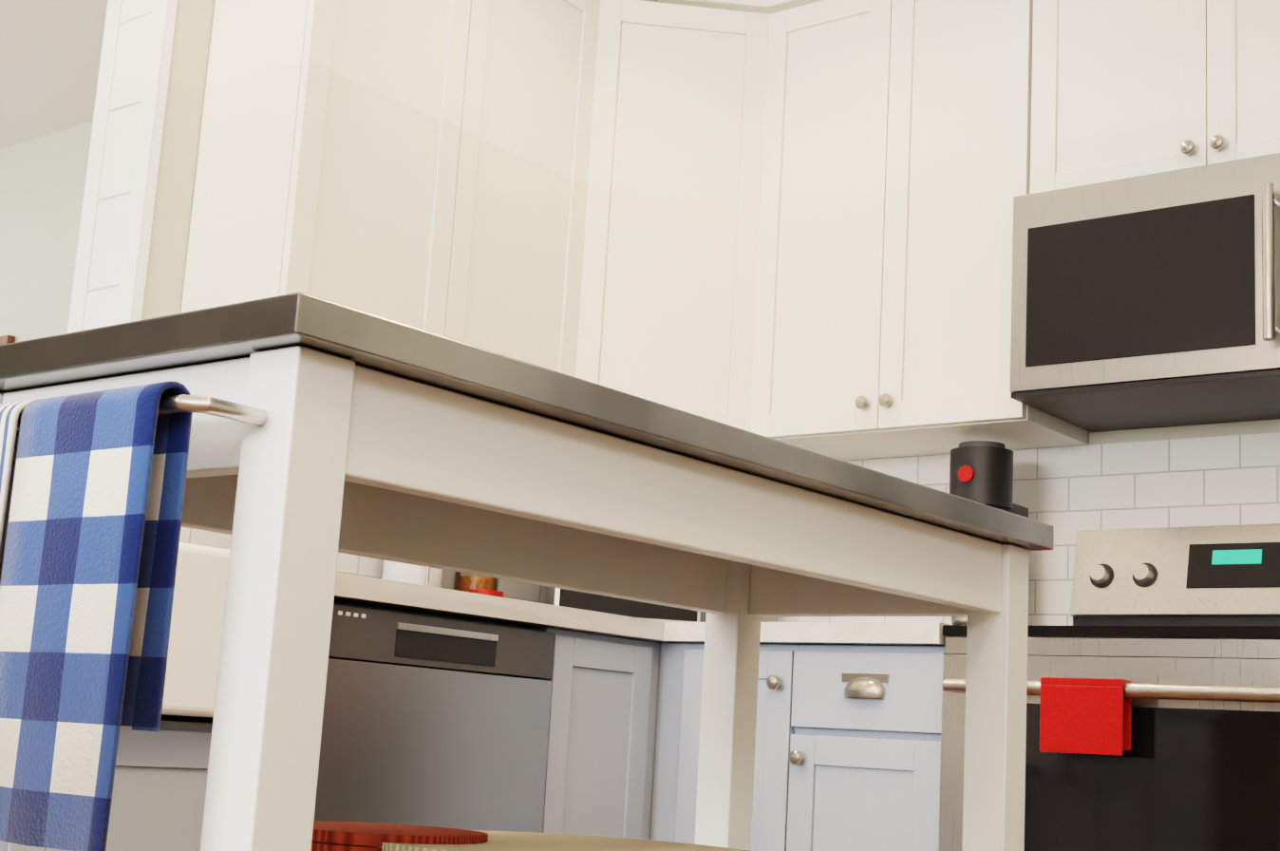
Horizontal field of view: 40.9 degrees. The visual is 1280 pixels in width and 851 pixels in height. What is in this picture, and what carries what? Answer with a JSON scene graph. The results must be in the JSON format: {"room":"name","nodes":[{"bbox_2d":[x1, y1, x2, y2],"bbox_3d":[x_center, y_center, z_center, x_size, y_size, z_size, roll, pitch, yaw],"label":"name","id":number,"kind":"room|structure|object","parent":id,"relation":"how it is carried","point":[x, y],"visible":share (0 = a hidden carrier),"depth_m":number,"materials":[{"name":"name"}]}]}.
{"room":"kitchen","nodes":[
{"label":"kitchen","id":0,"kind":"room"},
{"bbox_2d":[0,0,108,149],"bbox_3d":[-2.872,-1.975,1.854,9.550,0.060,8.800,-5,-14,38],"label":"ceiling","id":1,"kind":"structure","parent":0,"point":[50,52],"depth_m":5.63,"materials":[{"name":"white paint"}]},
{"bbox_2d":[0,0,1279,460],"bbox_3d":[-2.953,-0.601,1.596,9.550,2.740,8.800,-5,-14,38],"label":"wall","id":2,"kind":"structure","parent":0,"point":[42,186],"depth_m":6.03,"materials":[{"name":"beige paint"}]},
{"bbox_2d":[0,335,15,344],"bbox_3d":[-2.487,-0.021,6.291,0.530,0.580,0.029,-5,-14,38],"label":"landscape picture","id":3,"kind":"object","parent":2,"relation":"attached to","point":[7,339],"visible":0.12,"depth_m":6.18,"materials":[{"name":"wood"}]},
{"bbox_2d":[179,526,547,603],"bbox_3d":[-0.533,0.212,3.959,0.008,0.450,1.530,-5,-14,38],"label":"wall","id":4,"kind":"structure","parent":2,"relation":"attached to","point":[347,563],"depth_m":3.85,"materials":[{"name":"tile"}]},
{"bbox_2d":[67,0,177,333],"bbox_3d":[-1.060,-0.131,3.506,0.216,2.738,0.128,-5,-14,38],"label":"trim","id":5,"kind":"structure","parent":4,"relation":"attached to","point":[108,287],"depth_m":3.52,"materials":[{"name":"white wood"}]},
{"bbox_2d":[180,0,453,329],"bbox_3d":[-0.631,-0.664,3.675,0.324,1.152,0.492,-5,-14,38],"label":"upper cabinet","id":6,"kind":"object","parent":4,"relation":"attached to","point":[317,174],"depth_m":3.48,"materials":[{"name":"white wood"}]},
{"bbox_2d":[423,0,598,376],"bbox_3d":[-0.370,-0.593,3.969,0.361,1.152,0.537,-5,-14,38],"label":"upper cabinet","id":7,"kind":"object","parent":4,"relation":"attached to","point":[507,237],"depth_m":3.85,"materials":[{"name":"white wood"}]},
{"bbox_2d":[571,0,780,434],"bbox_3d":[0.060,-0.514,4.255,0.669,1.152,0.669,-5,-14,38],"label":"upper cabinet","id":8,"kind":"object","parent":4,"relation":"attached to","point":[678,199],"depth_m":4.07,"materials":[{"name":"white wood"}]},
{"bbox_2d":[760,432,1279,625],"bbox_3d":[0.905,0.271,3.821,2.424,0.450,0.008,-5,-14,38],"label":"tile backsplash","id":9,"kind":"structure","parent":2,"relation":"attached to","point":[1067,493],"depth_m":3.74,"materials":[{"name":"tile"}]},
{"bbox_2d":[761,0,951,460],"bbox_3d":[0.510,-0.476,4.083,0.451,1.066,0.361,-5,-14,38],"label":"upper cabinet","id":10,"kind":"object","parent":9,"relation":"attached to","point":[794,226],"depth_m":3.94,"materials":[{"name":"white wood"}]},
{"bbox_2d":[902,0,1088,450],"bbox_3d":[0.791,-0.497,3.885,0.469,1.066,0.324,-5,-14,38],"label":"upper cabinet","id":11,"kind":"object","parent":9,"relation":"attached to","point":[986,72],"depth_m":3.73,"materials":[{"name":"white wood"}]},
{"bbox_2d":[1028,549,1042,574],"bbox_3d":[0.868,0.277,3.843,0.070,0.115,0.004,-5,-14,38],"label":"outlet","id":12,"kind":"object","parent":9,"relation":"attached to","point":[1035,562],"visible":0.06,"depth_m":3.81,"materials":[{"name":"white"}]},
{"bbox_2d":[1057,0,1240,188],"bbox_3d":[1.114,-0.750,3.683,0.441,0.606,0.324,-5,-14,38],"label":"upper cabinet","id":13,"kind":"object","parent":2,"relation":"attached to","point":[1145,86],"depth_m":3.53,"materials":[{"name":"white wood"}]},
{"bbox_2d":[1009,152,1279,432],"bbox_3d":[1.174,-0.261,3.441,0.758,0.428,0.442,-5,-14,38],"label":"microwave","id":14,"kind":"object","parent":13,"relation":"attached to","point":[1148,301],"visible":1,"depth_m":3.37,"materials":[{"name":"grey metal"}]},
{"bbox_2d":[1240,0,1279,159],"bbox_3d":[1.369,-0.772,3.482,0.441,0.606,0.324,-5,-14,38],"label":"upper cabinet","id":15,"kind":"object","parent":2,"relation":"attached to","point":[1259,19],"depth_m":3.38,"materials":[{"name":"white wood"}]},
{"bbox_3d":[-3.034,0.768,1.340,9.550,0.050,8.800,-5,-14,38],"label":"floor","id":16,"kind":"structure","parent":0,"visible":0},
{"bbox_2d":[0,840,69,850],"bbox_3d":[-1.330,0.622,2.553,0.821,0.880,0.589,-5,-14,38],"label":"base cabinet","id":17,"kind":"object","parent":16,"relation":"on","point":[4,845],"depth_m":2.45,"materials":[{"name":"grey wood"}]},
{"bbox_2d":[105,719,212,850],"bbox_3d":[-1.051,0.703,2.898,0.821,0.880,0.544,-5,-14,38],"label":"base cabinet","id":18,"kind":"object","parent":16,"relation":"on","point":[158,800],"depth_m":2.65,"materials":[{"name":"grey wood"}]},
{"bbox_2d":[161,601,555,832],"bbox_3d":[-0.621,0.799,3.267,0.638,0.876,0.600,-5,-14,38],"label":"dishwasher","id":19,"kind":"object","parent":16,"relation":"on","point":[435,720],"visible":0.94,"depth_m":3.10,"materials":[{"name":"grey metal"}]},
{"bbox_2d":[0,291,1054,850],"bbox_3d":[-0.094,0.481,1.547,0.450,0.930,1.159,-5,-14,38],"label":"island cart","id":20,"kind":"object","parent":16,"relation":"on","point":[292,443],"visible":1,"depth_m":1.21,"materials":[{"name":"white wood"}]},
{"bbox_2d":[536,627,638,837],"bbox_3d":[-0.341,0.881,3.623,0.629,0.880,0.315,-5,-14,38],"label":"base cabinet","id":21,"kind":"object","parent":16,"relation":"on","point":[592,723],"depth_m":3.46,"materials":[{"name":"grey wood"}]},
{"bbox_2d":[676,642,820,850],"bbox_3d":[0.362,0.936,3.697,0.412,0.880,0.629,-5,-14,38],"label":"base cabinet","id":22,"kind":"object","parent":16,"relation":"on","point":[784,786],"depth_m":3.43,"materials":[{"name":"grey wood"}]},
{"bbox_2d":[333,571,663,642],"bbox_3d":[-1.182,0.236,2.950,1.075,0.040,3.932,-5,-14,38],"label":"countertop","id":23,"kind":"structure","parent":22,"relation":"on","point":[361,590],"depth_m":3.22,"materials":[{"name":"stone"}]},
{"bbox_2d":[161,542,230,717],"bbox_3d":[-0.985,0.299,2.656,0.500,0.262,0.904,-5,-14,38],"label":"farmhouse sink","id":24,"kind":"object","parent":23,"relation":"in","point":[196,632],"visible":0.02,"depth_m":2.63,"materials":[{"name":"white ceramic"}]},
{"bbox_2d":[382,559,442,587],"bbox_3d":[-0.500,0.246,3.846,0.156,0.346,0.150,-5,-14,38],"label":"paper towel roll","id":25,"kind":"object","parent":23,"relation":"on","point":[400,572],"visible":0.02,"depth_m":3.77,"materials":[{"name":"white paper"}]},
{"bbox_2d":[453,571,503,597],"bbox_3d":[-0.364,0.335,3.950,0.180,0.225,0.150,-5,-14,38],"label":"jar","id":26,"kind":"object","parent":23,"relation":"on","point":[481,585],"visible":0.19,"depth_m":3.95,"materials":[{"name":"orange"}]},
{"bbox_2d":[545,586,706,621],"bbox_3d":[0.003,0.378,4.123,0.430,0.247,0.335,4,-11,-6],"label":"toaster oven","id":27,"kind":"object","parent":23,"relation":"on","point":[563,597],"depth_m":3.97,"materials":[{"name":"silver metal"}]},
{"bbox_2d":[812,644,946,850],"bbox_3d":[0.588,0.916,3.519,0.400,0.880,0.629,-5,-14,38],"label":"base cabinet","id":28,"kind":"object","parent":16,"relation":"on","point":[848,748],"depth_m":3.29,"materials":[{"name":"grey wood"}]},
{"bbox_2d":[663,621,951,645],"bbox_3d":[0.507,0.469,3.666,0.646,0.040,0.663,-5,-14,38],"label":"countertop","id":29,"kind":"structure","parent":28,"relation":"on","point":[870,633],"depth_m":3.37,"materials":[{"name":"stone"}]},
{"bbox_2d":[949,440,1028,624],"bbox_3d":[0.729,0.250,3.693,0.140,0.425,0.230,-5,-14,38],"label":"coffee maker","id":30,"kind":"object","parent":29,"relation":"on","point":[981,471],"visible":0.21,"depth_m":3.67,"materials":[{"name":"grey plastic"}]},
{"bbox_2d":[939,523,1279,850],"bbox_3d":[1.020,0.720,3.136,0.766,1.173,0.713,-5,-14,38],"label":"range","id":31,"kind":"object","parent":16,"relation":"on","point":[1153,700],"visible":0.98,"depth_m":2.96,"materials":[{"name":"silver metal"}]},
{"bbox_2d":[1038,676,1131,755],"bbox_3d":[0.766,0.500,2.954,0.150,0.128,0.041,-5,-14,38],"label":"towel","id":32,"kind":"object","parent":31,"relation":"hanging from","point":[1078,715],"depth_m":2.93,"materials":[{"name":"red fabric"}]}
]}

